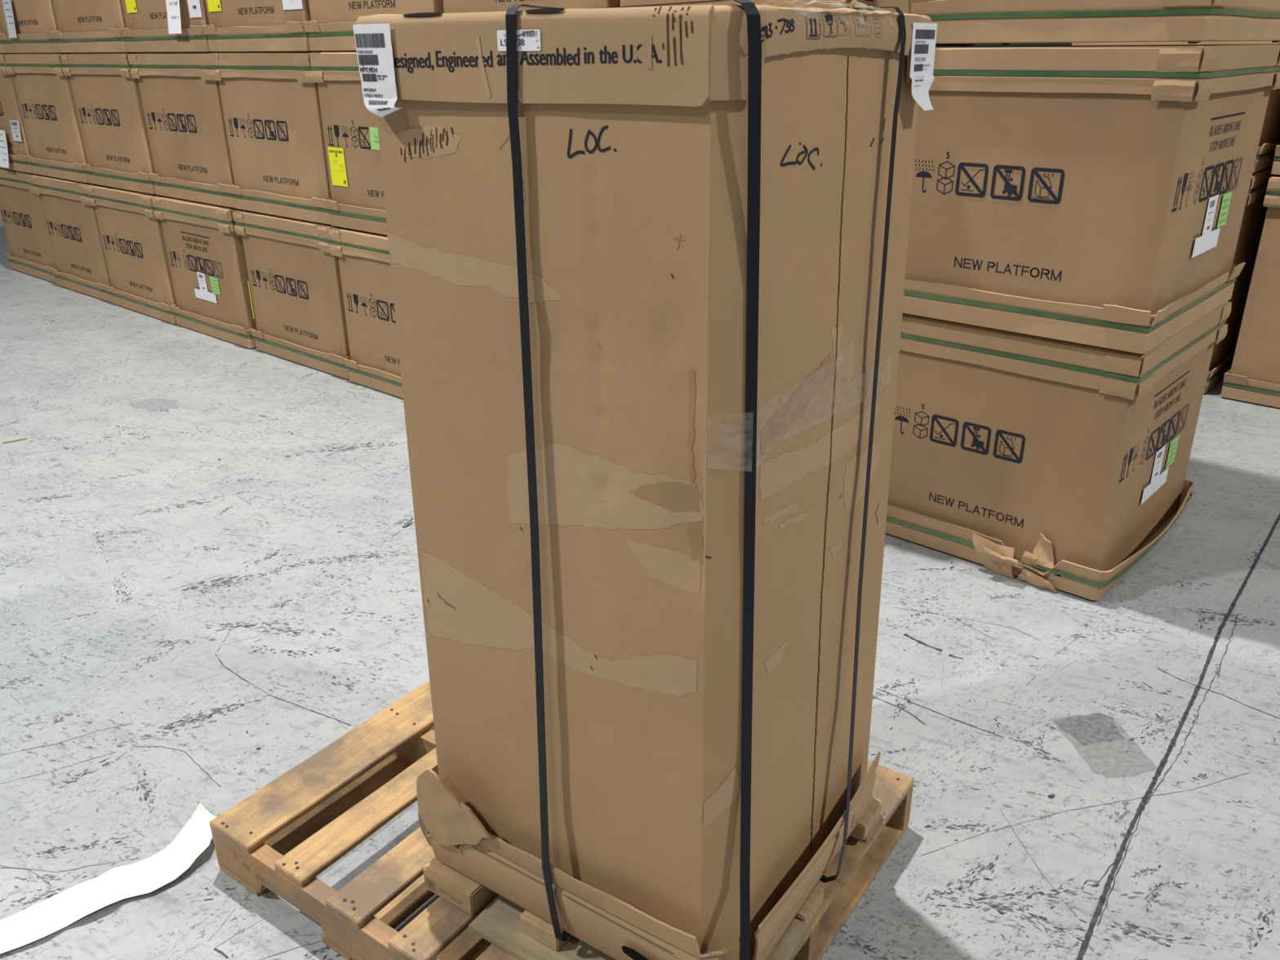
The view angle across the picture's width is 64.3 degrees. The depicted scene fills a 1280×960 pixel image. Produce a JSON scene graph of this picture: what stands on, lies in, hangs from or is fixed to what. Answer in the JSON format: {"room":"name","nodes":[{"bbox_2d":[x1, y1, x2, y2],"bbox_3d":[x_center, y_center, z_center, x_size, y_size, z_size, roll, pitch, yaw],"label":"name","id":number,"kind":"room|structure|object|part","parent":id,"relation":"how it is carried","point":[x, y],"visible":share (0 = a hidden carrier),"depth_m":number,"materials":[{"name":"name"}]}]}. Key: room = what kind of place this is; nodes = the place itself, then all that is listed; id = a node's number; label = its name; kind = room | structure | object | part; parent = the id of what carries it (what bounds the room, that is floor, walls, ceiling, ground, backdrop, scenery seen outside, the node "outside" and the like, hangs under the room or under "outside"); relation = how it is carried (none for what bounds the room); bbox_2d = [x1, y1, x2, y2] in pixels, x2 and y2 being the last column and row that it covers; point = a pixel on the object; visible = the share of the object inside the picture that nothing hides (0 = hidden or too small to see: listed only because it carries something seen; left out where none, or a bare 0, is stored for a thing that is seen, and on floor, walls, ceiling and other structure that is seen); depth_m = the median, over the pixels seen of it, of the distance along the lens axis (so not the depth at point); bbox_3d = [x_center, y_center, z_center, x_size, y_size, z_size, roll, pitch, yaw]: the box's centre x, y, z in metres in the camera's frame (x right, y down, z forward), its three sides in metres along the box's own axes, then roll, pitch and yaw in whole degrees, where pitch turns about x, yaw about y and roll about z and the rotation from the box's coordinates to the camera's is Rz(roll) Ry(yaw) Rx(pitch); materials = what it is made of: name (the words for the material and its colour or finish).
{"room":"distribution center","nodes":[
{"label":"distribution center","id":0,"kind":"room"},
{"bbox_2d":[0,42,1071,53],"bbox_3d":[-0.094,-10.905,17.204,44.000,10.000,0.200,0,23,0],"label":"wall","id":1,"kind":"structure","parent":0,"point":[1053,43],"depth_m":18.41,"materials":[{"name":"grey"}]},
{"bbox_2d":[0,213,1279,959],"bbox_3d":[-0.003,-0.393,5.267,44.000,0.002,38.000,0,23,0],"label":"floor","id":2,"kind":"structure","parent":0,"point":[210,580],"depth_m":3.00,"materials":[{"name":"concrete"}]},
{"bbox_2d":[1,437,26,443],"bbox_3d":[-2.972,-0.187,4.835,0.101,0.006,0.012,-16,27,-32],"label":"wood splinter","id":3,"kind":"object","parent":2,"relation":"on","point":[24,438],"visible":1,"depth_m":4.83,"materials":[{"name":"beige wood"}]},
{"bbox_2d":[0,168,56,283],"bbox_3d":[-4.673,-2.197,8.526,1.010,0.842,0.976,18,29,37],"label":"carton","id":4,"kind":"object","parent":2,"relation":"on","point":[20,210],"visible":0.22,"depth_m":8.18,"materials":[{"name":"brown cardboard"}]},
{"bbox_2d":[0,53,57,173],"bbox_3d":[-4.694,-2.968,8.177,1.010,0.842,1.004,19,30,37],"label":"carton","id":5,"kind":"object","parent":4,"relation":"on","point":[14,144],"visible":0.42,"depth_m":7.71,"materials":[{"name":"brown cardboard"}]},
{"bbox_2d":[0,154,31,173],"bbox_3d":[-4.682,-2.649,8.325,1.010,0.140,0.976,19,30,37],"label":"tray","id":6,"kind":"object","parent":5,"relation":"on","point":[19,162],"depth_m":7.86,"materials":[{"name":"brown cardboard"}]},
{"bbox_2d":[0,22,127,53],"bbox_3d":[-4.692,-3.748,7.858,1.011,0.842,0.976,19,30,37],"label":"carton","id":7,"kind":"object","parent":5,"relation":"on","point":[2,51],"visible":0.06,"depth_m":7.39,"materials":[{"name":"brown cardboard"}]},
{"bbox_2d":[0,40,127,53],"bbox_3d":[-4.689,-3.425,7.996,1.011,0.140,0.976,19,30,37],"label":"tray","id":8,"kind":"object","parent":7,"relation":"on","point":[2,51],"depth_m":7.40,"materials":[{"name":"brown cardboard"}]},
{"bbox_2d":[4,253,56,283],"bbox_3d":[-4.670,-1.874,8.664,1.010,0.140,0.976,18,29,37],"label":"tray","id":9,"kind":"object","parent":4,"relation":"attached to","point":[35,266],"depth_m":8.33,"materials":[{"name":"brown cardboard"}]},
{"bbox_2d":[30,174,111,302],"bbox_3d":[-3.940,-1.944,7.917,1.010,0.842,0.976,18,29,37],"label":"carton","id":10,"kind":"object","parent":2,"relation":"on","point":[72,226],"visible":0.38,"depth_m":7.57,"materials":[{"name":"brown cardboard"}]},
{"bbox_2d":[49,267,111,302],"bbox_3d":[-3.937,-1.621,8.055,1.010,0.140,0.976,18,29,37],"label":"tray","id":11,"kind":"object","parent":10,"relation":"attached to","point":[70,278],"depth_m":7.70,"materials":[{"name":"brown cardboard"}]},
{"bbox_2d":[4,52,164,182],"bbox_3d":[-3.938,-2.725,7.590,1.011,0.842,0.976,18,29,37],"label":"carton","id":12,"kind":"object","parent":10,"relation":"on","point":[45,95],"visible":0.36,"depth_m":7.24,"materials":[{"name":"brown cardboard"}]},
{"bbox_2d":[24,155,88,182],"bbox_3d":[-3.935,-2.402,7.728,1.011,0.140,0.976,18,29,37],"label":"tray","id":13,"kind":"object","parent":12,"relation":"attached to","point":[66,167],"depth_m":7.36,"materials":[{"name":"brown cardboard"}]},
{"bbox_2d":[0,0,133,53],"bbox_3d":[-3.945,-3.498,7.257,1.010,0.842,0.980,19,30,37],"label":"carton","id":14,"kind":"object","parent":12,"relation":"on","point":[28,26],"visible":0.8,"depth_m":7.01,"materials":[{"name":"brown cardboard"}]},
{"bbox_2d":[0,31,133,53],"bbox_3d":[-3.941,-3.176,7.396,1.010,0.140,0.976,19,30,37],"label":"tray","id":15,"kind":"object","parent":14,"relation":"on","point":[13,42],"depth_m":7.06,"materials":[{"name":"brown cardboard"}]},
{"bbox_2d":[0,802,215,954],"bbox_3d":[-1.211,0.881,2.187,0.612,0.081,0.135,-17,28,-34],"label":"paper strip","id":16,"kind":"object","parent":2,"relation":"on","point":[54,913],"visible":0.97,"depth_m":2.23,"materials":[{"name":"white paper"}]},
{"bbox_2d":[85,184,177,324],"bbox_3d":[-3.190,-1.693,7.311,1.012,0.842,0.978,19,30,38],"label":"carton","id":17,"kind":"object","parent":2,"relation":"on","point":[133,242],"visible":0.38,"depth_m":6.95,"materials":[{"name":"brown cardboard"}]},
{"bbox_2d":[60,52,191,194],"bbox_3d":[-3.187,-2.478,6.995,1.012,0.842,0.978,18,30,37],"label":"carton","id":18,"kind":"object","parent":17,"relation":"on","point":[108,104],"visible":0.35,"depth_m":6.64,"materials":[{"name":"brown cardboard"}]},
{"bbox_2d":[81,163,155,194],"bbox_3d":[-3.184,-2.155,7.132,1.012,0.140,0.978,18,30,37],"label":"tray","id":19,"kind":"object","parent":18,"relation":"attached to","point":[119,175],"depth_m":6.76,"materials":[{"name":"brown cardboard"}]},
{"bbox_2d":[52,0,259,53],"bbox_3d":[-3.197,-3.252,6.662,1.011,0.842,0.976,18,29,37],"label":"carton","id":20,"kind":"object","parent":18,"relation":"on","point":[83,25],"visible":0.48,"depth_m":6.42,"materials":[{"name":"brown cardboard"}]},
{"bbox_2d":[52,28,259,53],"bbox_3d":[-3.194,-2.929,6.799,1.011,0.140,0.976,18,29,37],"label":"tray","id":21,"kind":"object","parent":20,"relation":"on","point":[69,40],"depth_m":6.46,"materials":[{"name":"brown cardboard"}]},
{"bbox_2d":[105,285,177,324],"bbox_3d":[-3.188,-1.370,7.449,1.012,0.140,0.978,19,30,38],"label":"tray","id":22,"kind":"object","parent":17,"relation":"attached to","point":[158,307],"depth_m":7.08,"materials":[{"name":"brown cardboard"}]},
{"bbox_2d":[151,195,256,348],"bbox_3d":[-2.450,-1.457,6.742,0.976,0.842,1.010,18,29,37],"label":"carton","id":23,"kind":"object","parent":2,"relation":"on","point":[206,255],"visible":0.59,"depth_m":6.35,"materials":[{"name":"brown cardboard"}]},
{"bbox_2d":[169,303,256,348],"bbox_3d":[-2.447,-1.134,6.879,0.976,0.140,1.010,18,29,37],"label":"tray","id":24,"kind":"object","parent":23,"relation":"attached to","point":[224,327],"depth_m":6.49,"materials":[{"name":"brown cardboard"}]},
{"bbox_2d":[128,51,305,208],"bbox_3d":[-2.434,-2.232,6.401,1.010,0.842,0.976,18,29,37],"label":"carton","id":25,"kind":"object","parent":23,"relation":"on","point":[182,103],"visible":0.41,"depth_m":6.06,"materials":[{"name":"brown cardboard"}]},
{"bbox_2d":[148,173,235,208],"bbox_3d":[-2.432,-1.909,6.539,1.010,0.140,0.976,18,29,37],"label":"tray","id":26,"kind":"object","parent":25,"relation":"attached to","point":[213,190],"depth_m":6.18,"materials":[{"name":"brown cardboard"}]},
{"bbox_2d":[119,0,346,53],"bbox_3d":[-2.457,-3.001,6.058,1.016,0.842,1.008,18,29,37],"label":"carton","id":27,"kind":"object","parent":25,"relation":"on","point":[152,25],"visible":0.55,"depth_m":5.83,"materials":[{"name":"brown cardboard"}]},
{"bbox_2d":[119,25,346,53],"bbox_3d":[-2.446,-2.682,6.206,1.011,0.140,0.976,18,29,37],"label":"tray","id":28,"kind":"object","parent":27,"relation":"on","point":[139,38],"depth_m":5.87,"materials":[{"name":"brown cardboard"}]},
{"bbox_2d":[232,209,351,379],"bbox_3d":[-1.688,-1.204,6.131,1.012,0.842,0.978,18,29,37],"label":"carton","id":29,"kind":"object","parent":2,"relation":"on","point":[294,275],"visible":0.39,"depth_m":5.78,"materials":[{"name":"brown cardboard"}]},
{"bbox_2d":[208,51,350,224],"bbox_3d":[-1.690,-1.984,5.804,1.010,0.842,0.976,18,29,37],"label":"carton","id":30,"kind":"object","parent":29,"relation":"on","point":[271,104],"visible":0.39,"depth_m":5.45,"materials":[{"name":"brown cardboard"}]},
{"bbox_2d":[200,0,355,53],"bbox_3d":[-1.698,-2.757,5.470,1.012,0.842,0.978,19,30,38],"label":"carton","id":31,"kind":"object","parent":30,"relation":"on","point":[234,25],"visible":0.43,"depth_m":5.24,"materials":[{"name":"brown cardboard"}]},
{"bbox_2d":[200,21,355,53],"bbox_3d":[-1.695,-2.434,5.607,1.012,0.140,0.978,19,30,38],"label":"tray","id":32,"kind":"object","parent":31,"relation":"on","point":[222,36],"depth_m":5.26,"materials":[{"name":"brown cardboard"}]},
{"bbox_2d":[226,185,331,224],"bbox_3d":[-1.688,-1.661,5.942,1.010,0.140,0.976,18,29,37],"label":"tray","id":33,"kind":"object","parent":30,"relation":"attached to","point":[290,202],"depth_m":5.58,"materials":[{"name":"brown cardboard"}]},
{"bbox_2d":[249,328,351,379],"bbox_3d":[-1.685,-0.881,6.269,1.012,0.140,0.978,18,29,37],"label":"tray","id":34,"kind":"object","parent":29,"relation":"attached to","point":[324,357],"depth_m":5.91,"materials":[{"name":"brown cardboard"}]},
{"bbox_2d":[328,226,403,398],"bbox_3d":[-0.942,-0.950,5.520,1.010,0.842,0.976,19,30,37],"label":"carton","id":35,"kind":"object","parent":2,"relation":"on","point":[363,257],"visible":0.21,"depth_m":5.34,"materials":[{"name":"brown cardboard"}]},
{"bbox_2d":[309,51,387,235],"bbox_3d":[-0.948,-1.733,5.198,1.011,0.842,0.976,18,30,37],"label":"carton","id":36,"kind":"object","parent":35,"relation":"on","point":[350,131],"visible":0.3,"depth_m":5.03,"materials":[{"name":"brown cardboard"}]},
{"bbox_2d":[323,199,387,235],"bbox_3d":[-0.946,-1.410,5.336,1.011,0.140,0.976,18,29,37],"label":"tray","id":37,"kind":"object","parent":36,"relation":"attached to","point":[362,215],"depth_m":5.14,"materials":[{"name":"brown cardboard"}]},
{"bbox_2d":[302,0,444,52],"bbox_3d":[-0.950,-2.511,4.875,1.010,0.842,0.976,18,29,37],"label":"carton","id":38,"kind":"object","parent":36,"relation":"on","point":[330,28],"visible":0.27,"depth_m":4.79,"materials":[{"name":"brown cardboard"}]},
{"bbox_2d":[302,20,356,52],"bbox_3d":[-0.947,-2.188,5.013,1.010,0.140,0.976,18,29,37],"label":"tray","id":39,"kind":"object","parent":38,"relation":"on","point":[324,35],"depth_m":4.86,"materials":[{"name":"brown cardboard"}]},
{"bbox_2d":[342,358,403,398],"bbox_3d":[-0.939,-0.627,5.657,1.010,0.140,0.976,19,30,37],"label":"tray","id":40,"kind":"object","parent":35,"relation":"attached to","point":[371,373],"depth_m":5.47,"materials":[{"name":"brown cardboard"}]},
{"bbox_2d":[402,516,413,527],"bbox_3d":[-0.900,0.164,3.952,0.019,0.020,0.060,11,26,26],"label":"scrap","id":41,"kind":"object","parent":2,"relation":"on","point":[408,522],"visible":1,"depth_m":3.96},
{"bbox_2d":[208,680,914,959],"bbox_3d":[-0.157,0.784,2.325,1.222,0.140,1.023,15,28,32],"label":"wooden pallet","id":42,"kind":"object","parent":2,"relation":"on","point":[278,838],"visible":0.31,"depth_m":2.21,"materials":[{"name":"brown wood"}]},
{"bbox_2d":[352,0,937,959],"bbox_3d":[0.032,0.020,1.868,0.804,1.619,0.824,14,27,31],"label":"carton","id":43,"kind":"object","parent":42,"relation":"on","point":[647,262],"visible":1,"depth_m":1.57,"materials":[{"name":"brown cardboard"}]},
{"bbox_3d":[0.028,-0.684,1.637,0.713,0.118,0.700,14,27,31],"label":"lid","id":44,"kind":"part","parent":43,"relation":"part of","materials":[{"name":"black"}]},
{"bbox_2d":[425,751,880,959],"bbox_3d":[0.046,0.638,2.118,0.767,0.161,0.748,14,27,31],"label":"tray","id":45,"kind":"object","parent":42,"relation":"on","point":[562,896],"depth_m":1.84,"materials":[{"name":"brown cardboard"}]},
{"bbox_2d":[885,301,1231,600],"bbox_3d":[1.448,-0.230,3.782,1.060,0.843,1.045,19,30,38],"label":"carton","id":46,"kind":"object","parent":2,"relation":"on","point":[1047,463],"visible":0.87,"depth_m":3.43,"materials":[{"name":"brown cardboard"}]},
{"bbox_2d":[885,480,1194,600],"bbox_3d":[1.452,0.072,3.909,1.057,0.188,1.044,19,30,38],"label":"tray","id":47,"kind":"object","parent":46,"relation":"on","point":[1039,556],"depth_m":3.53,"materials":[{"name":"brown cardboard"}]},
{"bbox_2d":[902,44,1279,354],"bbox_3d":[1.430,-1.014,3.451,1.012,0.842,0.978,19,30,38],"label":"carton","id":48,"kind":"object","parent":46,"relation":"on","point":[1095,195],"visible":0.91,"depth_m":3.06,"materials":[{"name":"brown cardboard"}]},
{"bbox_2d":[902,262,1245,354],"bbox_3d":[1.433,-0.691,3.588,1.012,0.140,0.978,19,30,38],"label":"tray","id":49,"kind":"object","parent":48,"relation":"on","point":[1108,322],"depth_m":3.19,"materials":[{"name":"brown cardboard"}]},
{"bbox_2d":[873,0,1279,44],"bbox_3d":[1.428,-1.792,3.119,1.010,0.842,0.976,19,30,38],"label":"carton","id":50,"kind":"object","parent":48,"relation":"on","point":[1004,22],"visible":0.89,"depth_m":2.88,"materials":[{"name":"brown cardboard"}]},
{"bbox_2d":[1203,166,1275,393],"bbox_3d":[2.898,-1.217,5.731,1.010,1.108,0.975,19,30,38],"label":"carton","id":51,"kind":"object","parent":2,"relation":"on","point":[1255,214],"visible":0.16,"depth_m":5.34,"materials":[{"name":"brown cardboard"}]},
{"bbox_2d":[1071,40,1279,173],"bbox_3d":[2.893,-2.242,5.300,1.010,1.108,0.975,19,30,38],"label":"carton","id":52,"kind":"object","parent":51,"relation":"on","point":[1269,139],"visible":0.14,"depth_m":4.96,"materials":[{"name":"brown cardboard"}]},
{"bbox_2d":[1252,141,1279,173],"bbox_3d":[2.897,-1.797,5.489,1.010,0.140,0.975,19,30,38],"label":"tray","id":53,"kind":"object","parent":52,"relation":"on","point":[1265,153],"depth_m":4.98,"materials":[{"name":"brown cardboard"}]},
{"bbox_2d":[1203,351,1235,393],"bbox_3d":[2.902,-0.772,5.920,1.010,0.140,0.975,19,30,38],"label":"tray","id":54,"kind":"object","parent":51,"relation":"on","point":[1222,363],"depth_m":5.44,"materials":[{"name":"brown cardboard"}]},
{"bbox_2d":[1220,174,1279,408],"bbox_3d":[3.685,-0.948,5.081,1.010,1.108,0.975,19,30,38],"label":"carton","id":55,"kind":"object","parent":2,"relation":"on","point":[1253,376],"visible":0.99,"depth_m":5.07,"materials":[{"name":"brown cardboard"}]},
{"bbox_2d":[1220,368,1279,408],"bbox_3d":[3.688,-0.503,5.271,1.010,0.140,0.975,19,30,38],"label":"tray","id":56,"kind":"object","parent":55,"relation":"on","point":[1241,384],"depth_m":5.17,"materials":[{"name":"brown cardboard"}]},
{"bbox_2d":[1271,145,1279,174],"bbox_3d":[3.680,-1.973,4.650,1.010,1.108,0.975,19,30,38],"label":"carton","id":57,"kind":"object","parent":55,"relation":"on","point":[1276,165],"visible":1,"depth_m":4.82,"materials":[{"name":"brown cardboard"}]},
{"bbox_3d":[-0.175,-0.699,4.915,1.012,0.842,0.978,19,30,38],"label":"carton","id":58,"kind":"object","parent":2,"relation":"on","visible":0},
{"bbox_3d":[-0.187,-1.474,4.576,1.010,0.842,0.976,18,29,37],"label":"carton","id":59,"kind":"object","parent":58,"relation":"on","visible":0},
{"bbox_2d":[443,0,620,13],"bbox_3d":[-0.183,-2.256,4.262,1.010,0.842,0.976,18,29,37],"label":"carton","id":60,"kind":"object","parent":59,"relation":"on","point":[449,6],"visible":0.02,"depth_m":4.06,"materials":[{"name":"brown cardboard"}]},
{"bbox_3d":[0.583,-0.441,4.293,1.010,0.842,0.976,18,29,37],"label":"carton","id":61,"kind":"object","parent":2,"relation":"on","visible":0},
{"bbox_3d":[0.585,-1.228,3.982,1.012,0.842,0.978,18,29,37],"label":"carton","id":62,"kind":"object","parent":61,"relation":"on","visible":0},
{"bbox_2d":[620,0,974,46],"bbox_3d":[0.580,-2.000,3.644,1.011,0.842,0.976,19,30,37],"label":"carton","id":63,"kind":"object","parent":62,"relation":"on","point":[828,4],"visible":0.06,"depth_m":3.31,"materials":[{"name":"brown cardboard"}]},
{"bbox_2d":[795,0,974,46],"bbox_3d":[0.583,-1.677,3.782,1.011,0.140,0.976,18,30,37],"label":"tray","id":64,"kind":"object","parent":63,"relation":"on","point":[828,4],"depth_m":3.18,"materials":[{"name":"brown cardboard"}]}
]}

